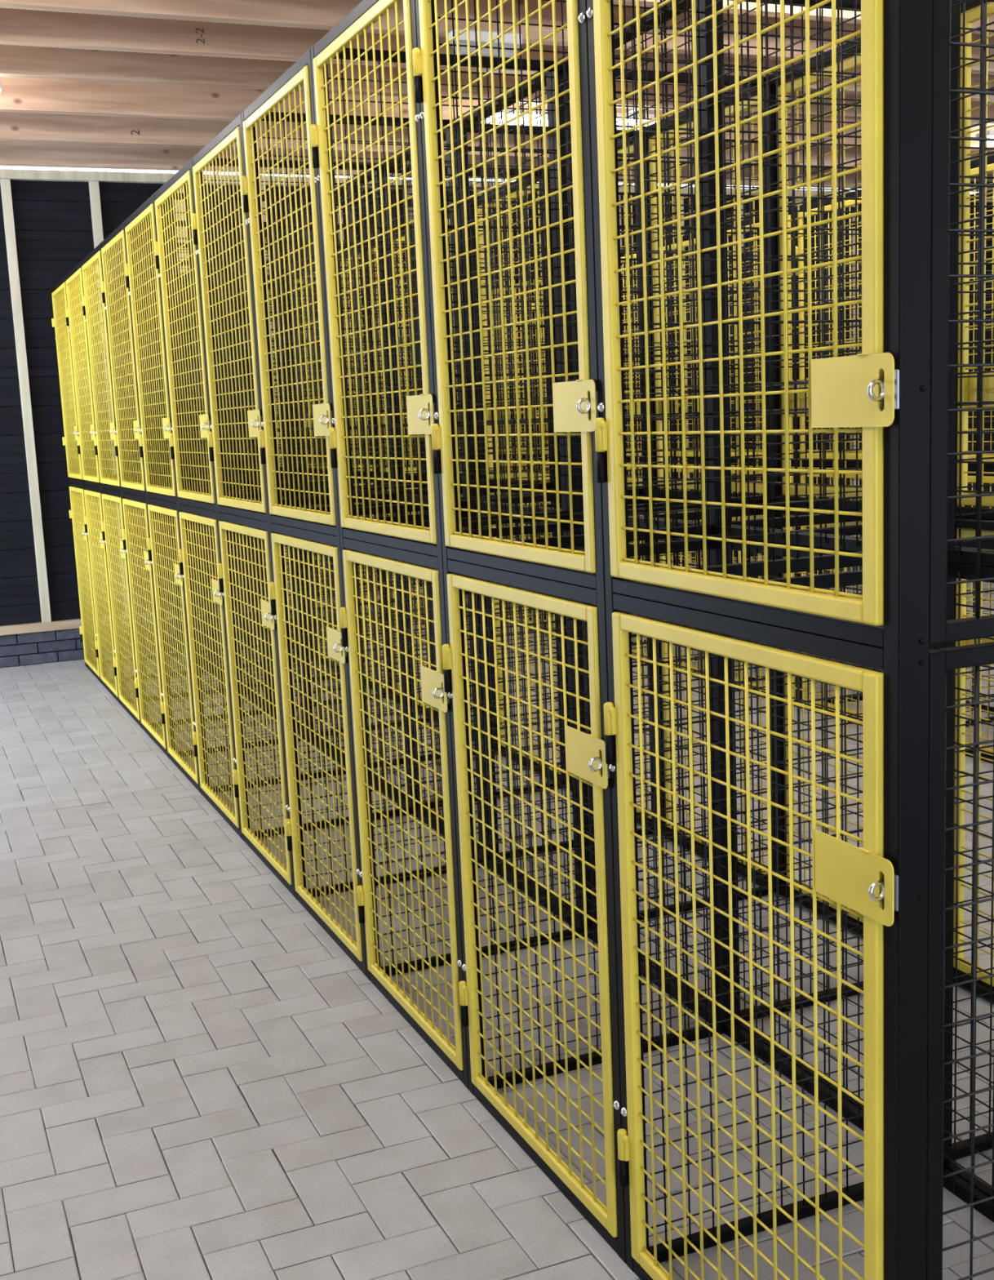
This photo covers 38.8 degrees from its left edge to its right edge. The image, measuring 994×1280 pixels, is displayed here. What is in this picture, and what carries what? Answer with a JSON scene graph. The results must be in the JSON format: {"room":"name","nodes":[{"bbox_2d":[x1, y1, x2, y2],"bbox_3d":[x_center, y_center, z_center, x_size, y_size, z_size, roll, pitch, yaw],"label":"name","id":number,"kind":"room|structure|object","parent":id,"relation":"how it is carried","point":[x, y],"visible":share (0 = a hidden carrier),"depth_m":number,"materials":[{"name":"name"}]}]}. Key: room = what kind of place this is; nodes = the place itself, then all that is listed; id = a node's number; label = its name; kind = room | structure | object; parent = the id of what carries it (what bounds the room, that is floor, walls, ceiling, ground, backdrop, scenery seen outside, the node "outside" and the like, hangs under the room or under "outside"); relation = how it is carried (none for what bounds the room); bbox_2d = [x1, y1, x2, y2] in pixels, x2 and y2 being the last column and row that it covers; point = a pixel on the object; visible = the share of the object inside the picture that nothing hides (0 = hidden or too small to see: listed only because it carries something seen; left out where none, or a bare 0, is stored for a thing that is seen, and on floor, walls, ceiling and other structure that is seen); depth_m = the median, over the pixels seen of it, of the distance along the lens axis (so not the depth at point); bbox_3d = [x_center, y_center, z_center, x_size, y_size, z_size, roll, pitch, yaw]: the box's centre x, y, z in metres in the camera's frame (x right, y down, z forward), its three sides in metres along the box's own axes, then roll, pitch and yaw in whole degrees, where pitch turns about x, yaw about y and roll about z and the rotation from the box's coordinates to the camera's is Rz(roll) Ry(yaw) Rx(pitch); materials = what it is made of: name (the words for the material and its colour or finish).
{"room":"locker room","nodes":[
{"label":"locker room","id":0,"kind":"room"},
{"bbox_2d":[0,582,993,1279],"bbox_3d":[2.035,0.749,4.757,11.400,0.115,13.158,-6,10,-23],"label":"floor","id":1,"kind":"structure","parent":0,"point":[198,1082],"depth_m":3.44,"materials":[{"name":"grey tile"}]},
{"bbox_2d":[51,275,208,683],"bbox_3d":[-2.333,-1.018,8.955,0.718,2.443,0.752,-6,10,-23],"label":"locker","id":2,"kind":"object","parent":1,"relation":"on","point":[60,329],"visible":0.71,"depth_m":8.94,"materials":[{"name":"metal"}]},
{"bbox_2d":[65,260,225,703],"bbox_3d":[-2.037,-0.923,8.272,0.718,2.443,0.752,-6,10,-23],"label":"locker","id":3,"kind":"object","parent":1,"relation":"on","point":[91,482],"visible":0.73,"depth_m":8.28,"materials":[{"name":"metal"}]},
{"bbox_2d":[81,243,266,728],"bbox_3d":[-1.741,-0.828,7.590,0.718,2.443,0.752,-6,10,-23],"label":"locker","id":4,"kind":"object","parent":1,"relation":"on","point":[109,486],"visible":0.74,"depth_m":7.55,"materials":[{"name":"metal"}]},
{"bbox_2d":[100,221,305,756],"bbox_3d":[-1.445,-0.733,6.907,0.718,2.443,0.752,-6,10,-23],"label":"locker","id":5,"kind":"object","parent":1,"relation":"on","point":[131,491],"visible":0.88,"depth_m":6.89,"materials":[{"name":"metal"}]},
{"bbox_2d":[124,194,346,793],"bbox_3d":[-1.148,-0.638,6.225,0.718,2.443,0.752,-6,10,-23],"label":"locker","id":6,"kind":"object","parent":1,"relation":"on","point":[164,496],"visible":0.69,"depth_m":6.23,"materials":[{"name":"metal"}]},
{"bbox_2d":[173,275,312,669],"bbox_3d":[-1.676,-1.092,9.242,0.718,2.443,0.752,-6,10,-23],"label":"locker","id":7,"kind":"object","parent":1,"relation":"on","point":[215,275],"visible":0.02,"depth_m":9.13,"materials":[{"name":"metal"}]},
{"bbox_2d":[183,261,340,687],"bbox_3d":[-1.380,-0.997,8.559,0.718,2.443,0.752,-6,10,-23],"label":"locker","id":8,"kind":"object","parent":1,"relation":"on","point":[326,660],"visible":0.06,"depth_m":8.66,"materials":[{"name":"metal"}]},
{"bbox_2d":[153,158,409,838],"bbox_3d":[-0.852,-0.543,5.543,0.718,2.443,0.752,-6,10,-23],"label":"locker","id":9,"kind":"object","parent":1,"relation":"on","point":[195,502],"visible":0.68,"depth_m":5.53,"materials":[{"name":"metal"}]},
{"bbox_2d":[210,244,386,708],"bbox_3d":[-1.084,-0.902,7.877,0.718,2.443,0.752,-6,10,-23],"label":"locker","id":10,"kind":"object","parent":1,"relation":"on","point":[285,245],"visible":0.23,"depth_m":7.74,"materials":[{"name":"metal"}]},
{"bbox_2d":[191,112,483,897],"bbox_3d":[-0.556,-0.448,4.860,0.718,2.443,0.752,-6,10,-23],"label":"locker","id":11,"kind":"object","parent":1,"relation":"on","point":[255,513],"visible":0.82,"depth_m":4.87,"materials":[{"name":"metal"}]},
{"bbox_2d":[240,222,434,736],"bbox_3d":[-0.787,-0.807,7.194,0.718,2.443,0.752,-6,10,-23],"label":"locker","id":12,"kind":"object","parent":1,"relation":"on","point":[402,233],"visible":0.13,"depth_m":7.09,"materials":[{"name":"metal"}]},
{"bbox_2d":[278,198,475,768],"bbox_3d":[-0.491,-0.712,6.512,0.718,2.443,0.752,-6,10,-23],"label":"locker","id":13,"kind":"object","parent":1,"relation":"on","point":[402,761],"visible":0.03,"depth_m":6.26,"materials":[{"name":"metal"}]},
{"bbox_2d":[241,48,582,976],"bbox_3d":[-0.259,-0.352,4.178,0.718,2.443,0.752,-6,10,-23],"label":"locker","id":14,"kind":"object","parent":1,"relation":"on","point":[322,526],"visible":0.74,"depth_m":4.17,"materials":[{"name":"metal"}]},
{"bbox_2d":[336,165,564,808],"bbox_3d":[-0.195,-0.617,5.830,0.718,2.443,0.752,-6,10,-23],"label":"locker","id":15,"kind":"object","parent":1,"relation":"on","point":[512,171],"visible":0.2,"depth_m":5.77,"materials":[{"name":"metal"}]},
{"bbox_2d":[310,0,719,1089],"bbox_3d":[0.037,-0.257,3.495,0.718,2.443,0.752,-6,10,-23],"label":"locker","id":16,"kind":"object","parent":1,"relation":"on","point":[418,542],"visible":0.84,"depth_m":3.47,"materials":[{"name":"metal"}]},
{"bbox_2d":[382,123,654,859],"bbox_3d":[0.102,-0.522,5.147,0.718,2.443,0.752,-6,10,-23],"label":"locker","id":17,"kind":"object","parent":1,"relation":"on","point":[526,500],"visible":0.06,"depth_m":4.91,"materials":[{"name":"metal"}]},
{"bbox_2d":[488,275,555,634],"bbox_3d":[0.440,-1.323,10.116,0.718,2.443,0.752,-6,10,-23],"label":"locker","id":18,"kind":"object","parent":1,"relation":"on","point":[517,281],"visible":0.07,"depth_m":10.05,"materials":[{"name":"metal"}]},
{"bbox_2d":[532,265,682,637],"bbox_3d":[0.736,-1.228,9.434,0.718,2.443,0.752,-6,10,-23],"label":"locker","id":19,"kind":"object","parent":1,"relation":"on","point":[539,273],"visible":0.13,"depth_m":9.55,"materials":[{"name":"metal"}]},
{"bbox_2d":[459,67,774,920],"bbox_3d":[0.398,-0.427,4.465,0.718,2.443,0.752,-6,10,-23],"label":"locker","id":20,"kind":"object","parent":1,"relation":"on","point":[681,76],"visible":0.13,"depth_m":4.47,"materials":[{"name":"metal"}]},
{"bbox_2d":[412,0,884,1263],"bbox_3d":[0.333,-0.162,2.813,0.718,2.443,0.752,-6,10,-23],"label":"locker","id":21,"kind":"object","parent":1,"relation":"on","point":[530,564],"visible":0.84,"depth_m":2.85,"materials":[{"name":"metal"}]},
{"bbox_2d":[620,248,741,663],"bbox_3d":[1.033,-1.133,8.752,0.718,2.443,0.752,-6,10,-23],"label":"locker","id":22,"kind":"object","parent":1,"relation":"on","point":[622,255],"visible":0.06,"depth_m":8.59,"materials":[{"name":"metal"}]},
{"bbox_2d":[564,0,884,1021],"bbox_3d":[0.694,-0.332,3.782,0.718,2.443,0.752,-6,10,-23],"label":"locker","id":23,"kind":"object","parent":1,"relation":"on","point":[848,64],"visible":0.15,"depth_m":3.86,"materials":[{"name":"metal"}]},
{"bbox_2d":[659,233,818,679],"bbox_3d":[1.329,-1.038,8.069,0.718,2.443,0.752,-6,10,-23],"label":"locker","id":24,"kind":"object","parent":1,"relation":"on","point":[685,237],"visible":0.05,"depth_m":7.94,"materials":[{"name":"metal"}]},
{"bbox_2d":[586,0,993,1279],"bbox_3d":[0.629,-0.067,2.131,0.718,2.443,0.752,-6,10,-23],"label":"locker","id":25,"kind":"object","parent":1,"relation":"on","point":[896,389],"visible":1,"depth_m":1.83,"materials":[{"name":"metal"}]},
{"bbox_2d":[727,207,863,706],"bbox_3d":[1.625,-0.943,7.387,0.718,2.443,0.752,-6,10,-23],"label":"locker","id":26,"kind":"object","parent":1,"relation":"on","point":[790,213],"visible":0.06,"depth_m":7.28,"materials":[{"name":"metal"}]},
{"bbox_2d":[715,0,993,1160],"bbox_3d":[0.990,-0.236,3.100,0.718,2.443,0.752,-6,10,-23],"label":"locker","id":27,"kind":"object","parent":1,"relation":"on","point":[984,988],"visible":0.32,"depth_m":3.34,"materials":[{"name":"metal"}]},
{"bbox_2d":[795,189,993,725],"bbox_3d":[1.921,-0.848,6.704,0.718,2.443,0.752,-6,10,-23],"label":"locker","id":28,"kind":"object","parent":1,"relation":"on","point":[828,202],"visible":0.12,"depth_m":6.74,"materials":[{"name":"metal"}]},
{"bbox_2d":[943,0,993,1197],"bbox_3d":[1.287,-0.141,2.418,0.718,2.443,0.752,-6,10,-23],"label":"locker","id":29,"kind":"object","parent":1,"relation":"on","point":[987,1190],"visible":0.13,"depth_m":2.60,"materials":[{"name":"metal"}]},
{"bbox_2d":[963,155,993,763],"bbox_3d":[2.218,-0.753,6.022,0.718,2.443,0.752,-6,10,-23],"label":"locker","id":30,"kind":"object","parent":1,"relation":"on","point":[975,164],"visible":0.02,"depth_m":5.80,"materials":[{"name":"metal"}]},
{"bbox_2d":[0,0,993,191],"bbox_3d":[1.847,-2.696,4.301,11.850,0.390,13.800,-6,10,-23],"label":"ceiling","id":31,"kind":"structure","parent":0,"point":[105,84],"depth_m":7.15,"materials":[{"name":"brown wood"}]},
{"bbox_2d":[448,28,522,57],"bbox_3d":[-0.051,-2.699,6.402,0.338,0.105,0.075,-6,10,-23],"label":"lamp","id":32,"kind":"object","parent":31,"relation":"attached to","point":[485,36],"visible":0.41,"depth_m":6.37,"materials":[{"name":"white plastic"}]},
{"bbox_2d":[486,102,662,129],"bbox_3d":[0.484,-3.001,8.089,1.118,0.075,0.292,-6,10,-23],"label":"ceiling lamp","id":33,"kind":"object","parent":31,"relation":"attached to","point":[510,115],"visible":0.11,"depth_m":8.02,"materials":[{"name":"white plastic"}]},
{"bbox_2d":[486,113,657,129],"bbox_3d":[0.454,-2.994,8.163,1.088,0.041,0.105,-6,10,-23],"label":"diffuser","id":34,"kind":"object","parent":33,"relation":"attached to","point":[510,116],"depth_m":8.03,"materials":[{"name":"white plastic"}]},
{"bbox_2d":[976,129,993,145],"bbox_3d":[3.746,-3.360,9.455,1.118,0.075,0.292,-6,10,-23],"label":"ceiling lamp","id":35,"kind":"object","parent":31,"relation":"attached to","point":[990,133],"visible":0.42,"depth_m":9.28,"materials":[{"name":"white plastic"}]},
{"bbox_2d":[986,136,993,145],"bbox_3d":[3.716,-3.353,9.529,1.088,0.041,0.105,-6,10,-23],"label":"diffuser","id":36,"kind":"object","parent":35,"relation":"attached to","point":[989,143],"depth_m":9.30,"materials":[{"name":"white plastic"}]},
{"bbox_2d":[0,168,993,667],"bbox_3d":[-0.597,-1.724,10.392,11.400,3.236,0.146,-6,10,-23],"label":"wall","id":37,"kind":"structure","parent":0,"point":[51,220],"depth_m":9.42,"materials":[{"name":"black paint"}]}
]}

